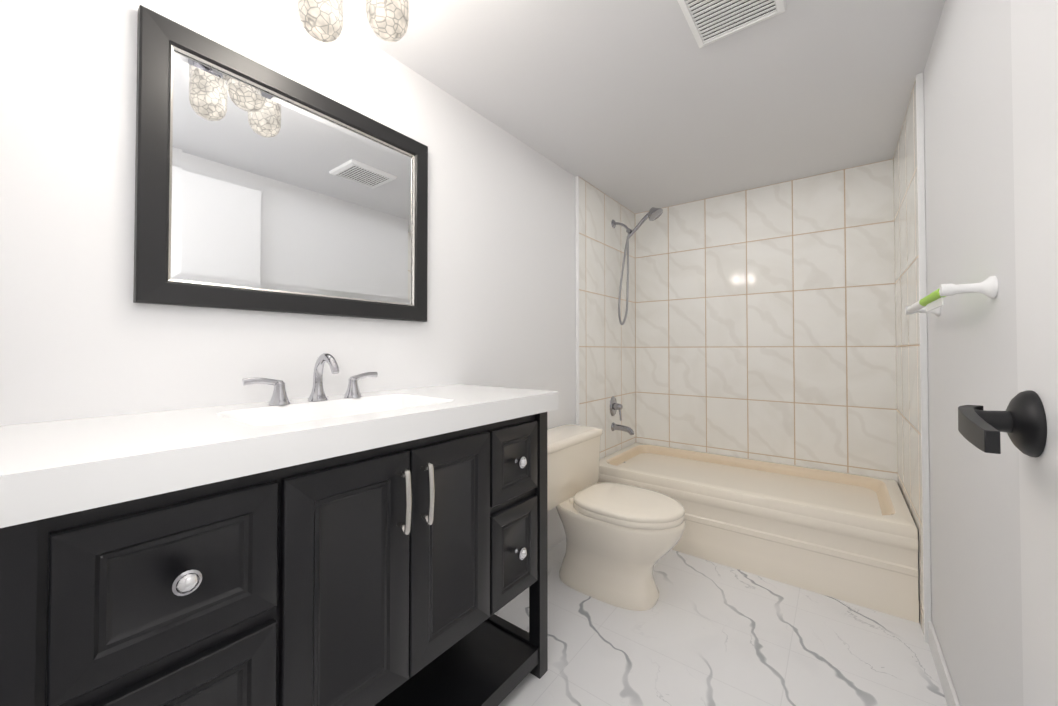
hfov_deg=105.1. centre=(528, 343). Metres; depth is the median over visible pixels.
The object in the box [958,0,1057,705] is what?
door
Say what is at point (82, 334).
wall
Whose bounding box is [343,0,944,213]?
ceiling
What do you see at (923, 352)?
trim
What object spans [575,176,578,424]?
trim
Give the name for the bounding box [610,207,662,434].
fittings
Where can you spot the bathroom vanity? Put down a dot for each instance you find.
(400, 574)
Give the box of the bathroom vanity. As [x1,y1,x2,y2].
[0,412,547,705]
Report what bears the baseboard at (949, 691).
attached to the wall at (976, 595)
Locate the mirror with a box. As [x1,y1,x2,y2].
[133,5,427,321]
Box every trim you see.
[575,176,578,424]
[916,72,931,642]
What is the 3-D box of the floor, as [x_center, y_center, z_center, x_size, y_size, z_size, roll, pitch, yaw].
[0.461,1.153,1.414,1.740,0.060,3.410,-1,-1,37]
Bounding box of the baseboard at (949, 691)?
[928,621,959,705]
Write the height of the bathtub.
0.385 m
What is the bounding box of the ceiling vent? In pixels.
[677,0,786,47]
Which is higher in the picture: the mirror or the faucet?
the mirror
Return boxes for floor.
[494,539,946,705]
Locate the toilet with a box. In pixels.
[547,424,685,610]
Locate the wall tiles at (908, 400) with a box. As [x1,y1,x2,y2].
[893,80,923,634]
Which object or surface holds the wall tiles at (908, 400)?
attached to the wall at (976, 595)
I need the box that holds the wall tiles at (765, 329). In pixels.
[635,159,897,482]
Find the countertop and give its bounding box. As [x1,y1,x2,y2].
[0,384,557,527]
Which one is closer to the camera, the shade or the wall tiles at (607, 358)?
the shade
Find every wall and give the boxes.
[0,0,575,550]
[923,0,1023,705]
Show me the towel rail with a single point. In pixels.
(933, 302)
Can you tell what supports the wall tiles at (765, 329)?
attached to the wall
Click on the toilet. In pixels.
(622, 540)
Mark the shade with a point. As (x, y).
(321, 21)
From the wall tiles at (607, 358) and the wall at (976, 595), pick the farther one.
the wall tiles at (607, 358)
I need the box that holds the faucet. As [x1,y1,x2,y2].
[242,353,377,405]
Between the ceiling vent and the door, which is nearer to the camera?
the door
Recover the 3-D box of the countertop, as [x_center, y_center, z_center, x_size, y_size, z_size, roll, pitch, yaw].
[-0.465,0.219,1.071,0.501,0.112,1.216,-1,-1,37]
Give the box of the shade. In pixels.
[297,0,408,42]
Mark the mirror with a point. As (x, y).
(259, 187)
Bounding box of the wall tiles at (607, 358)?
[579,177,635,458]
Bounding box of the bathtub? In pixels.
[597,442,918,622]
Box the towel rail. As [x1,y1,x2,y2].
[905,276,997,315]

